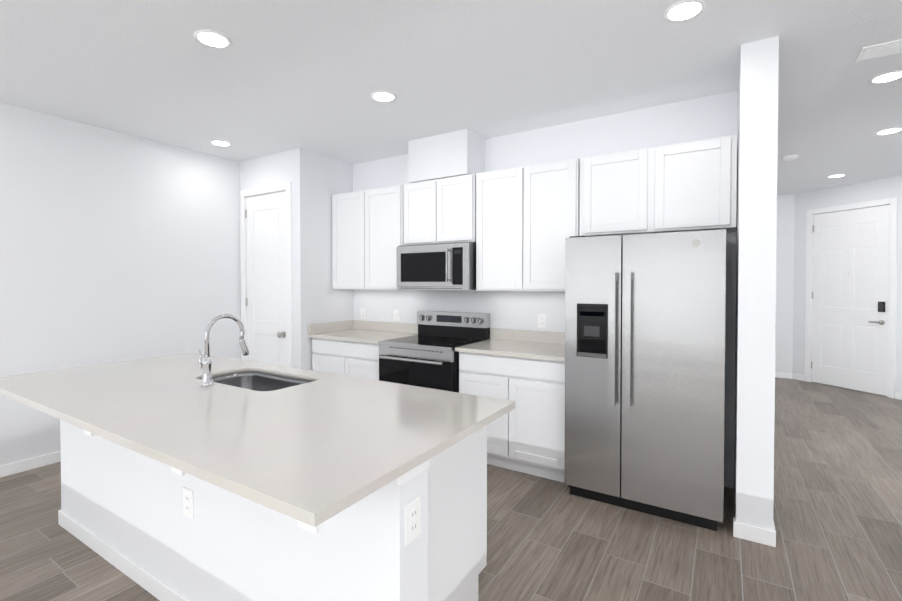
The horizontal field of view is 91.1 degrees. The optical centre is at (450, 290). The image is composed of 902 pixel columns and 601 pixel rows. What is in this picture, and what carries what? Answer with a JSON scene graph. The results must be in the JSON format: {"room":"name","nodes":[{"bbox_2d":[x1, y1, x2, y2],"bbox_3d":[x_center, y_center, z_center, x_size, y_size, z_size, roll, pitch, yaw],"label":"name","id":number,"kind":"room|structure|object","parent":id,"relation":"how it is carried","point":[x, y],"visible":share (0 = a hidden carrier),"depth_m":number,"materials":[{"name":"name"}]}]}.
{"room":"kitchen","nodes":[
{"label":"kitchen","id":0,"kind":"room"},
{"bbox_2d":[0,377,901,600],"bbox_3d":[0.687,1.427,2.914,7.900,0.100,14.000,1,1,32],"label":"floor","id":1,"kind":"structure","parent":0,"point":[837,510],"depth_m":2.47,"materials":[{"name":"brown wood"}]},
{"bbox_2d":[60,420,429,600],"bbox_3d":[-1.184,0.950,1.993,2.544,0.884,0.148,1,1,32],"label":"island base","id":2,"kind":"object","parent":1,"relation":"on","point":[224,545],"depth_m":1.70,"materials":[{"name":"white paint"}]},
{"bbox_2d":[84,430,93,435],"bbox_3d":[-1.307,0.530,1.810,0.064,0.039,0.294,1,1,32],"label":"bracket","id":3,"kind":"object","parent":2,"relation":"attached to","point":[85,432],"depth_m":1.68,"materials":[{"name":"white"}]},
{"bbox_2d":[58,510,189,600],"bbox_3d":[-1.057,1.346,2.211,2.559,0.085,0.652,1,1,32],"label":"baseboard","id":4,"kind":"structure","parent":2,"relation":"attached to","point":[152,584],"depth_m":2.18,"materials":[{"name":"white wood"}]},
{"bbox_2d":[171,467,184,475],"bbox_3d":[-0.755,0.535,1.467,0.064,0.039,0.294,1,1,32],"label":"bracket","id":5,"kind":"object","parent":2,"relation":"attached to","point":[174,470],"depth_m":1.34,"materials":[{"name":"white"}]},
{"bbox_2d":[183,487,193,518],"bbox_3d":[-1.104,0.894,1.858,0.072,0.116,0.007,1,1,32],"label":"electrical outlet","id":6,"kind":"object","parent":2,"relation":"attached to","point":[188,495],"depth_m":1.85,"materials":[{"name":"white plastic"}]},
{"bbox_2d":[298,520,318,533],"bbox_3d":[-0.261,0.540,1.160,0.064,0.039,0.294,1,1,32],"label":"bracket","id":7,"kind":"object","parent":2,"relation":"attached to","point":[312,529],"depth_m":1.03,"materials":[{"name":"white metal"}]},
{"bbox_2d":[405,496,420,545],"bbox_3d":[-0.112,0.682,1.312,0.007,0.116,0.072,1,1,32],"label":"electrical outlet","id":8,"kind":"object","parent":2,"relation":"attached to","point":[412,520],"depth_m":1.31,"materials":[{"name":"white plastic"}]},
{"bbox_2d":[312,338,379,379],"bbox_3d":[-0.846,0.911,4.441,0.925,0.883,0.602,1,1,32],"label":"base cabinet","id":9,"kind":"object","parent":1,"relation":"on","point":[353,359],"visible":0.31,"depth_m":4.17,"materials":[{"name":"white wood"}]},
{"bbox_2d":[308,320,417,343],"bbox_3d":[-0.858,0.403,4.422,0.941,0.130,0.634,1,1,32],"label":"countertop","id":10,"kind":"structure","parent":9,"relation":"on","point":[373,332],"depth_m":4.53,"materials":[{"name":"stone"}]},
{"bbox_2d":[378,311,489,392],"bbox_3d":[-0.157,0.785,3.932,0.756,1.150,0.719,1,1,32],"label":"range","id":11,"kind":"object","parent":1,"relation":"on","point":[427,356],"visible":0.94,"depth_m":3.79,"materials":[{"name":"black metal"}]},
{"bbox_2d":[428,425,486,600],"bbox_3d":[-0.196,0.853,1.812,0.489,0.684,0.588,1,1,32],"label":"base cabinet","id":12,"kind":"object","parent":1,"relation":"on","point":[457,517],"depth_m":1.71,"materials":[{"name":"white wood"}]},
{"bbox_2d":[0,352,514,526],"bbox_3d":[-1.108,0.489,2.121,2.580,0.030,1.095,1,1,32],"label":"countertop","id":13,"kind":"structure","parent":12,"relation":"on","point":[318,448],"depth_m":1.64,"materials":[{"name":"stone"}]},
{"bbox_2d":[199,314,248,386],"bbox_3d":[-1.177,0.296,2.291,0.102,0.351,0.258,1,1,32],"label":"faucet","id":14,"kind":"object","parent":13,"relation":"on","point":[205,365],"visible":1,"depth_m":2.20,"materials":[{"name":"silver metal"}]},
{"bbox_2d":[213,372,309,390],"bbox_3d":[-1.047,0.655,2.383,0.704,0.305,0.404,1,1,32],"label":"sink","id":15,"kind":"object","parent":13,"relation":"in","point":[255,381],"visible":0.06,"depth_m":2.61,"materials":[{"name":"silver metal"}]},
{"bbox_2d":[459,352,564,481],"bbox_3d":[0.585,0.925,3.553,0.880,0.883,0.602,1,1,32],"label":"base cabinet","id":16,"kind":"object","parent":1,"relation":"on","point":[526,435],"visible":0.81,"depth_m":3.24,"materials":[{"name":"white wood"}]},
{"bbox_2d":[455,328,564,361],"bbox_3d":[0.577,0.417,3.531,0.892,0.130,0.634,1,1,32],"label":"countertop","id":17,"kind":"structure","parent":16,"relation":"on","point":[543,345],"depth_m":3.61,"materials":[{"name":"stone"}]},
{"bbox_2d":[564,228,725,530],"bbox_3d":[1.311,0.507,2.985,0.912,1.737,0.736,1,1,32],"label":"fridge","id":18,"kind":"object","parent":1,"relation":"on","point":[644,366],"visible":1,"depth_m":2.69,"materials":[{"name":"grey metal"}]},
{"bbox_2d":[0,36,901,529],"bbox_3d":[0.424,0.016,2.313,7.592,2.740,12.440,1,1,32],"label":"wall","id":19,"kind":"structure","parent":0,"point":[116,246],"depth_m":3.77,"materials":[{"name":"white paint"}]},
{"bbox_2d":[0,451,60,477],"bbox_3d":[-4.071,1.349,1.988,0.022,0.085,6.750,1,1,32],"label":"baseboard","id":20,"kind":"structure","parent":19,"relation":"attached to","point":[36,462],"depth_m":3.37,"materials":[{"name":"white wood"}]},
{"bbox_2d":[245,191,286,365],"bbox_3d":[-1.935,0.172,4.604,0.680,2.339,0.108,1,1,32],"label":"pantry door","id":21,"kind":"structure","parent":19,"relation":"in","point":[265,215],"depth_m":4.62,"materials":[{"name":"white wood"}]},
{"bbox_2d":[240,182,292,366],"bbox_3d":[-1.903,0.136,4.651,0.830,2.425,0.126,1,1,32],"label":"door frame","id":22,"kind":"structure","parent":19,"relation":"attached to","point":[270,189],"depth_m":4.50,"materials":[{"name":"white wood"}]},
{"bbox_2d":[360,309,365,318],"bbox_3d":[-0.965,0.260,4.858,0.072,0.116,0.007,1,1,32],"label":"electrical outlet","id":23,"kind":"object","parent":19,"relation":"attached to","point":[362,311],"depth_m":4.85,"materials":[{"name":"white plastic"}]},
{"bbox_2d":[332,184,403,289],"bbox_3d":[-0.778,-0.507,4.542,0.930,0.995,0.322,1,1,32],"label":"upper cabinet","id":24,"kind":"object","parent":19,"relation":"attached to","point":[367,232],"visible":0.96,"depth_m":4.38,"materials":[{"name":"white wood"}]},
{"bbox_2d":[394,310,399,320],"bbox_3d":[-0.569,0.259,4.607,0.072,0.116,0.015,1,1,32],"label":"electrical outlet","id":25,"kind":"object","parent":19,"relation":"attached to","point":[396,312],"depth_m":4.60,"materials":[{"name":"white plastic"}]},
{"bbox_2d":[403,174,475,244],"bbox_3d":[-0.048,-0.707,4.085,0.760,0.580,0.322,1,1,32],"label":"upper cabinet","id":26,"kind":"object","parent":19,"relation":"attached to","point":[442,210],"visible":0.94,"depth_m":3.92,"materials":[{"name":"white wood"}]},
{"bbox_2d":[396,242,475,289],"bbox_3d":[-0.085,-0.209,4.033,0.756,0.405,0.461,1,1,32],"label":"microwave","id":27,"kind":"object","parent":26,"relation":"attached to","point":[444,266],"visible":0.98,"depth_m":3.84,"materials":[{"name":"silver metal"}]},
{"bbox_2d":[476,158,579,291],"bbox_3d":[0.655,-0.493,3.651,0.865,0.995,0.322,1,1,32],"label":"upper cabinet","id":28,"kind":"object","parent":19,"relation":"attached to","point":[527,220],"visible":0.92,"depth_m":3.50,"materials":[{"name":"white wood"}]},
{"bbox_2d":[538,314,545,327],"bbox_3d":[0.776,0.263,3.777,0.072,0.116,0.007,1,1,32],"label":"electrical outlet","id":29,"kind":"object","parent":19,"relation":"attached to","point":[541,317],"depth_m":3.77,"materials":[{"name":"white plastic"}]},
{"bbox_2d":[579,135,736,236],"bbox_3d":[1.449,-0.692,3.155,0.984,0.580,0.322,1,1,32],"label":"upper cabinet","id":30,"kind":"object","parent":19,"relation":"attached to","point":[685,186],"visible":1,"depth_m":2.99,"materials":[{"name":"white wood"}]},
{"bbox_2d":[768,520,775,546],"bbox_3d":[3.149,1.306,4.648,0.012,0.085,5.332,1,1,32],"label":"baseboard","id":31,"kind":"structure","parent":19,"relation":"attached to","point":[772,533],"depth_m":2.39,"materials":[{"name":"white wood"}]},
{"bbox_2d":[811,205,889,395],"bbox_3d":[5.333,0.123,5.933,0.715,2.390,0.586,1,1,32],"label":"entry door","id":32,"kind":"structure","parent":19,"relation":"in","point":[850,292],"depth_m":5.89,"materials":[{"name":"white wood"}]},
{"bbox_2d":[804,197,897,398],"bbox_3d":[5.373,0.089,5.945,0.166,2.478,1.021,0,1,-19],"label":"door frame","id":33,"kind":"structure","parent":19,"relation":"attached to","point":[891,202],"depth_m":5.58,"materials":[{"name":"white wood"}]},
{"bbox_2d":[895,392,901,399],"bbox_3d":[5.637,1.303,4.854,0.909,0.085,0.851,1,1,32],"label":"baseboard","id":34,"kind":"structure","parent":19,"relation":"attached to","point":[898,395],"depth_m":5.42,"materials":[{"name":"white wood"}]},
{"bbox_2d":[0,0,901,195],"bbox_3d":[0.687,-1.413,2.868,7.900,0.100,14.000,1,1,32],"label":"ceiling","id":35,"kind":"structure","parent":0,"point":[278,76],"depth_m":2.73,"materials":[{"name":"white paint"}]},
{"bbox_2d":[193,29,231,48],"bbox_3d":[-1.279,-1.351,2.378,0.188,0.007,0.184,1,1,32],"label":"recessed light","id":36,"kind":"object","parent":35,"relation":"in","point":[214,39],"depth_m":2.37,"materials":[{"name":"white plastic"}]},
{"bbox_2d":[210,140,231,145],"bbox_3d":[-2.156,-1.380,4.138,0.187,0.007,0.183,1,1,32],"label":"recessed light","id":37,"kind":"object","parent":35,"relation":"in","point":[216,142],"depth_m":4.15,"materials":[{"name":"white plastic"}]},
{"bbox_2d":[370,91,396,101],"bbox_3d":[-0.474,-1.363,3.108,0.185,0.007,0.187,1,1,32],"label":"recessed light","id":38,"kind":"object","parent":35,"relation":"in","point":[381,96],"depth_m":3.11,"materials":[{"name":"white plastic"}]},
{"bbox_2d":[663,0,705,22],"bbox_3d":[1.122,-1.347,2.129,0.179,0.007,0.186,1,1,32],"label":"recessed light","id":39,"kind":"object","parent":35,"relation":"in","point":[682,10],"depth_m":2.13,"materials":[{"name":"white plastic"}]},
{"bbox_2d":[783,154,798,160],"bbox_3d":[3.518,-1.372,4.584,0.130,0.037,0.130,1,1,32],"label":"smoke detector","id":40,"kind":"object","parent":35,"relation":"attached to","point":[790,157],"visible":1,"depth_m":4.55,"materials":[{"name":"white plastic"}]},
{"bbox_2d":[855,39,901,61],"bbox_3d":[2.482,-1.351,2.461,0.320,0.010,0.180,1,1,32],"label":"ceiling vent","id":41,"kind":"object","parent":35,"relation":"in","point":[881,50],"visible":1,"depth_m":2.49,"materials":[{"name":"white metal"}]},
{"bbox_2d":[868,70,901,83],"bbox_3d":[2.772,-1.358,2.816,0.163,0.007,0.190,1,1,32],"label":"recessed light","id":42,"kind":"object","parent":35,"relation":"in","point":[890,76],"depth_m":2.82,"materials":[{"name":"white plastic"}]},
{"bbox_2d":[874,127,901,134],"bbox_3d":[3.773,-1.374,3.815,0.175,0.007,0.191,1,1,32],"label":"recessed light","id":43,"kind":"object","parent":35,"relation":"in","point":[890,130],"depth_m":3.83,"materials":[{"name":"white plastic"}]}
]}

